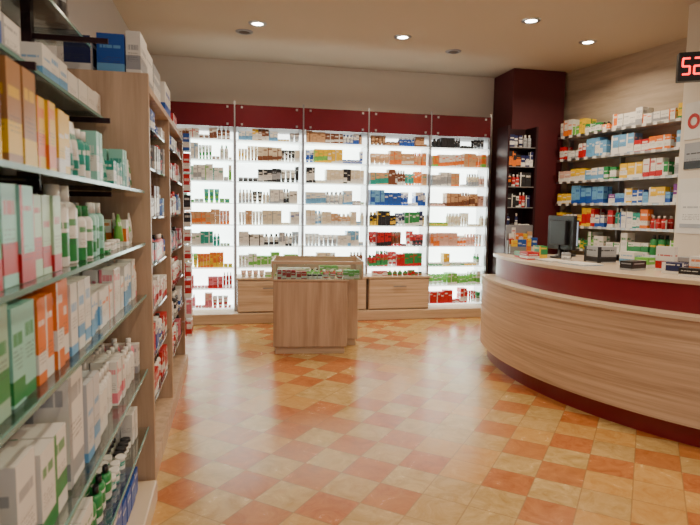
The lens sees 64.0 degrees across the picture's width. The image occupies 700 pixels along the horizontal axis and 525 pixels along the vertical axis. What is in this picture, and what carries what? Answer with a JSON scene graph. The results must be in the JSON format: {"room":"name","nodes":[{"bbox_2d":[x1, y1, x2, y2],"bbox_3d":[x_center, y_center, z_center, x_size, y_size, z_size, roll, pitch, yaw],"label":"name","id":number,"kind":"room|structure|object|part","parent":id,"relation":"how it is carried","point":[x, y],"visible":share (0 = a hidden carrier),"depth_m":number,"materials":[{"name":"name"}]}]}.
{"room":"pharmacy","nodes":[
{"label":"pharmacy","id":0,"kind":"room"},
{"bbox_2d":[1,0,128,56],"bbox_3d":[-1.538,-0.449,1.941,0.200,3.100,9.700,0,5,-12],"label":"wall","id":1,"kind":"structure","parent":0,"point":[89,17],"depth_m":4.19,"materials":[{"name":"paint"}]},
{"bbox_2d":[150,55,493,273],"bbox_3d":[0.154,-0.917,7.338,5.650,3.100,0.200,0,5,-12],"label":"wall","id":2,"kind":"structure","parent":0,"point":[187,79],"depth_m":7.01,"materials":[{"name":"paint"}]},
{"bbox_2d":[112,0,699,77],"bbox_3d":[1.985,-2.071,2.639,7.400,0.100,9.900,0,5,-12],"label":"ceiling","id":3,"kind":"structure","parent":0,"point":[492,39],"depth_m":5.58,"materials":[{"name":"paint"}]},
{"bbox_2d":[235,29,252,34],"bbox_3d":[-1.071,-2.333,5.672,0.180,0.010,0.180,0,5,-12],"label":"recessed light","id":4,"kind":"object","parent":3,"relation":"in","point":[238,31],"visible":1,"depth_m":5.66,"materials":[{"name":"grey metal"}]},
{"bbox_2d":[248,20,266,26],"bbox_3d":[-0.893,-2.307,5.414,0.180,0.010,0.180,0,5,-12],"label":"recessed light","id":5,"kind":"object","parent":3,"relation":"in","point":[256,23],"visible":1,"depth_m":5.41,"materials":[{"name":"metal"}]},
{"bbox_2d":[394,34,411,39],"bbox_3d":[0.544,-2.320,5.770,0.180,0.010,0.180,0,5,-12],"label":"recessed light","id":6,"kind":"object","parent":3,"relation":"in","point":[399,36],"visible":1,"depth_m":5.75,"materials":[{"name":"metal"}]},
{"bbox_2d":[445,49,460,53],"bbox_3d":[1.155,-2.357,6.265,0.180,0.010,0.180,0,5,-12],"label":"recessed light","id":7,"kind":"object","parent":3,"relation":"in","point":[450,51],"visible":1,"depth_m":6.25,"materials":[{"name":"grey metal"}]},
{"bbox_2d":[521,17,540,23],"bbox_3d":[1.691,-2.256,5.229,0.180,0.010,0.180,0,5,-12],"label":"recessed light","id":8,"kind":"object","parent":3,"relation":"in","point":[531,20],"visible":1,"depth_m":5.22,"materials":[{"name":"metal"}]},
{"bbox_2d":[579,39,596,44],"bbox_3d":[2.489,-2.302,5.855,0.180,0.010,0.180,0,5,-12],"label":"recessed light","id":9,"kind":"object","parent":3,"relation":"in","point":[588,41],"visible":1,"depth_m":5.85,"materials":[{"name":"metal"}]},
{"bbox_2d":[675,51,699,82],"bbox_3d":[2.779,-1.787,4.321,0.420,0.750,0.085,3,5,18],"label":"display","id":10,"kind":"object","parent":3,"relation":"hanging from","point":[688,63],"visible":1,"depth_m":4.36,"materials":[{"name":"plastic"}]},
{"bbox_2d":[151,317,699,524],"bbox_3d":[1.942,1.115,2.929,7.400,0.100,9.900,0,5,-12],"label":"floor","id":11,"kind":"structure","parent":0,"point":[414,423],"depth_m":3.13,"materials":[{"name":"tile"}]},
{"bbox_2d":[0,0,157,524],"bbox_3d":[-0.815,-0.067,1.171,0.450,2.500,2.430,0,5,-12],"label":"shelving","id":12,"kind":"object","parent":11,"relation":"on","point":[71,440],"visible":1,"depth_m":1.38,"materials":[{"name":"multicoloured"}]},
{"bbox_2d":[57,30,192,481],"bbox_3d":[-1.303,-0.068,3.474,0.490,2.071,2.220,0,5,-12],"label":"display unit","id":13,"kind":"object","parent":11,"relation":"on","point":[122,71],"visible":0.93,"depth_m":2.49,"materials":[{"name":"brown wood"}]},
{"bbox_2d":[271,256,363,353],"bbox_3d":[-0.320,0.385,5.377,0.832,0.850,0.620,0,5,-5],"label":"display counter","id":14,"kind":"object","parent":11,"relation":"on","point":[315,298],"visible":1,"depth_m":5.09,"materials":[{"name":"brown wood"}]},
{"bbox_3d":[-0.315,0.043,5.345,0.832,0.164,0.610,0,5,-5],"label":"wooden frame","id":15,"kind":"part","parent":14,"relation":"part of","materials":[{"name":"brown wood"}]},
{"bbox_2d":[170,101,491,324],"bbox_3d":[-0.204,-0.586,6.790,4.020,2.530,0.540,0,5,-12],"label":"shelving","id":16,"kind":"object","parent":11,"relation":"on","point":[406,195],"visible":0.88,"depth_m":6.79,"materials":[{"name":"white"}]},
{"bbox_3d":[-0.931,0.388,6.498,0.723,0.355,0.023,0,5,-12],"label":"drawer","id":17,"kind":"part","parent":16,"relation":"part of","materials":[{"name":"brown wood"}]},
{"bbox_3d":[-0.168,0.383,6.659,0.733,0.355,0.023,0,5,-12],"label":"drawer","id":18,"kind":"part","parent":16,"relation":"part of","materials":[{"name":"brown wood"}]},
{"bbox_3d":[0.600,0.379,6.822,0.753,0.355,0.023,0,5,-12],"label":"drawer","id":19,"kind":"part","parent":16,"relation":"part of","materials":[{"name":"brown wood"}]},
{"bbox_2d":[492,125,538,273],"bbox_3d":[2.038,-0.480,6.957,0.395,2.350,0.280,0,5,-12],"label":"shelving","id":20,"kind":"object","parent":11,"relation":"on","point":[517,149],"visible":0.49,"depth_m":6.84,"materials":[{"name":"black wood"}]},
{"bbox_2d":[480,253,699,447],"bbox_3d":[2.400,0.535,3.638,1.489,0.940,3.890,-4,7,-43],"label":"counter","id":21,"kind":"object","parent":11,"relation":"on","point":[607,342],"depth_m":3.54,"materials":[{"name":"brown laminate"}]},
{"bbox_2d":[514,251,519,257],"bbox_3d":[1.441,-0.068,4.646,0.100,0.050,0.160,0,5,-4],"label":"box","id":22,"kind":"object","parent":21,"relation":"on","point":[516,253],"visible":0.29,"depth_m":4.65,"materials":[{"name":"cardboard"}]},
{"bbox_2d":[505,225,536,254],"bbox_3d":[1.538,-0.204,5.001,0.267,0.260,0.184,1,5,0],"label":"rack","id":23,"kind":"object","parent":21,"relation":"on","point":[517,237],"visible":0.82,"depth_m":5.00,"materials":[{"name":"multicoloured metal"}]},
{"bbox_2d":[520,251,539,259],"bbox_3d":[1.437,-0.058,4.487,0.100,0.060,0.140,0,5,-8],"label":"box","id":24,"kind":"object","parent":21,"relation":"on","point":[528,255],"visible":0.93,"depth_m":4.42,"materials":[{"name":"cardboard"}]},
{"bbox_2d":[533,245,547,257],"bbox_3d":[1.564,-0.087,4.608,0.070,0.100,0.120,0,5,-5],"label":"box","id":25,"kind":"object","parent":21,"relation":"on","point":[543,250],"visible":0.79,"depth_m":4.55,"materials":[{"name":"green cardboard"}]},
{"bbox_2d":[535,258,566,261],"bbox_3d":[1.551,-0.017,4.312,0.154,0.012,0.223,0,5,-12],"label":"stack","id":26,"kind":"object","parent":21,"relation":"on","point":[538,259],"visible":0.93,"depth_m":4.31,"materials":[{"name":"white paper"}]},
{"bbox_2d":[547,215,577,258],"bbox_3d":[1.753,-0.213,4.637,0.296,0.350,0.173,6,7,44],"label":"computer monitor","id":27,"kind":"object","parent":21,"relation":"on","point":[562,230],"visible":0.87,"depth_m":4.58,"materials":[{"name":"plastic"}]},
{"bbox_2d":[561,252,570,260],"bbox_3d":[1.690,-0.046,4.378,0.068,0.063,0.068,0,5,-12],"label":"box","id":28,"kind":"object","parent":21,"relation":"on","point":[565,255],"visible":0.94,"depth_m":4.35,"materials":[{"name":"white cardboard"}]},
{"bbox_2d":[555,220,578,256],"bbox_3d":[1.879,-0.213,4.871,0.290,0.310,0.160,0,5,-12],"label":"computer monitor","id":29,"kind":"object","parent":21,"relation":"on","point":[572,255],"visible":0.2,"depth_m":4.92,"materials":[{"name":"plastic"}]},
{"bbox_2d":[558,261,603,265],"bbox_3d":[1.674,0.008,4.073,0.180,0.010,0.260,-1,6,-20],"label":"stack","id":30,"kind":"object","parent":21,"relation":"on","point":[578,263],"visible":1,"depth_m":4.03,"materials":[{"name":"white paper"}]},
{"bbox_2d":[493,253,699,285],"bbox_3d":[2.443,0.077,3.638,1.379,0.028,3.724,-4,7,-43],"label":"countertop","id":31,"kind":"structure","parent":21,"relation":"on","point":[609,269],"depth_m":3.70,"materials":[{"name":"beige laminate"}]},
{"bbox_2d":[584,246,616,262],"bbox_3d":[1.917,-0.064,4.292,0.170,0.120,0.150,-1,5,-16],"label":"box","id":32,"kind":"object","parent":21,"relation":"on","point":[596,254],"visible":1,"depth_m":4.23,"materials":[{"name":"white cardboard"}]},
{"bbox_2d":[619,251,642,264],"bbox_3d":[2.018,-0.028,4.022,0.090,0.100,0.120,-2,6,-25],"label":"box","id":33,"kind":"object","parent":21,"relation":"on","point":[624,255],"visible":0.57,"depth_m":3.99,"materials":[{"name":"white cardboard"}]},
{"bbox_2d":[619,260,645,270],"bbox_3d":[1.877,0.018,3.716,0.150,0.060,0.090,-2,6,-31],"label":"box","id":34,"kind":"object","parent":21,"relation":"on","point":[631,265],"visible":1,"depth_m":3.68,"materials":[{"name":"black cardboard"}]},
{"bbox_2d":[635,257,654,267],"bbox_3d":[2.050,-0.001,3.895,0.080,0.070,0.100,-2,6,-29],"label":"box","id":35,"kind":"object","parent":21,"relation":"on","point":[650,262],"visible":0.64,"depth_m":3.85,"materials":[{"name":"green cardboard"}]},
{"bbox_2d":[655,246,677,270],"bbox_3d":[2.073,-0.025,3.667,0.040,0.160,0.120,-3,6,-35],"label":"box","id":36,"kind":"object","parent":21,"relation":"on","point":[663,253],"visible":0.79,"depth_m":3.66,"materials":[{"name":"white cardboard"}]},
{"bbox_2d":[661,261,688,273],"bbox_3d":[2.039,0.034,3.515,0.090,0.070,0.120,-3,7,-38],"label":"box","id":37,"kind":"object","parent":21,"relation":"on","point":[669,267],"visible":0.79,"depth_m":3.49,"materials":[{"name":"cardboard"}]},
{"bbox_2d":[677,256,688,266],"bbox_3d":[2.217,0.010,3.693,0.080,0.090,0.100,-3,7,-37],"label":"box","id":38,"kind":"object","parent":21,"relation":"on","point":[681,258],"visible":0.14,"depth_m":3.67,"materials":[{"name":"white cardboard"}]},
{"bbox_2d":[678,267,699,277],"bbox_3d":[2.046,0.059,3.352,0.080,0.050,0.120,-4,7,-41],"label":"box","id":39,"kind":"object","parent":21,"relation":"on","point":[683,271],"visible":1,"depth_m":3.33,"materials":[{"name":"black cardboard"}]},
{"bbox_2d":[689,256,699,267],"bbox_3d":[2.185,0.017,3.494,0.080,0.110,0.100,-4,7,-41],"label":"box","id":40,"kind":"object","parent":21,"relation":"on","point":[694,261],"visible":0.57,"depth_m":3.48,"materials":[{"name":"white cardboard"}]},
{"bbox_2d":[487,68,565,273],"bbox_3d":[2.309,-0.895,7.417,0.720,3.100,0.540,0,5,-12],"label":"pillar","id":41,"kind":"structure","parent":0,"point":[524,99],"depth_m":7.12,"materials":[{"name":"paint"}]},
{"bbox_2d":[557,38,686,259],"bbox_3d":[4.546,-0.493,3.339,0.200,3.100,9.700,-1,6,-23],"label":"wall","id":42,"kind":"structure","parent":0,"point":[645,78],"depth_m":6.33,"materials":[{"name":"brown wood"}]},
{"bbox_2d":[555,103,682,260],"bbox_3d":[3.177,-0.437,6.049,0.315,2.458,2.390,-1,6,-23],"label":"wall shelving","id":43,"kind":"object","parent":42,"relation":"attached to","point":[624,145],"visible":0.53,"depth_m":6.16,"materials":[{"name":"cardboard"}]},
{"bbox_2d":[673,1,699,256],"bbox_3d":[3.097,-0.645,4.790,0.370,3.100,0.370,0,5,-12],"label":"column","id":44,"kind":"structure","parent":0,"point":[688,245],"depth_m":4.79,"materials":[{"name":"paint"}]},
{"bbox_2d":[676,101,699,233],"bbox_3d":[2.913,-0.798,4.737,0.007,1.110,0.310,0,5,-12],"label":"sheets","id":45,"kind":"object","parent":44,"relation":"attached to","point":[690,185],"visible":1,"depth_m":4.78,"materials":[{"name":"paper"}]},
{"bbox_2d":[688,113,699,128],"bbox_3d":[2.906,-1.195,4.734,0.001,0.130,0.130,0,5,-12],"label":"ring","id":46,"kind":"object","parent":45,"relation":"attached to","point":[696,115],"visible":1,"depth_m":4.73,"materials":[{"name":"red plastic"}]},
{"bbox_2d":[679,142,699,227],"bbox_3d":[2.911,-0.654,4.745,0.010,0.720,0.240,0,5,-12],"label":"printed notice","id":47,"kind":"object","parent":44,"relation":"attached to","point":[690,202],"visible":1,"depth_m":4.76,"materials":[{"name":"white paper"}]}
]}

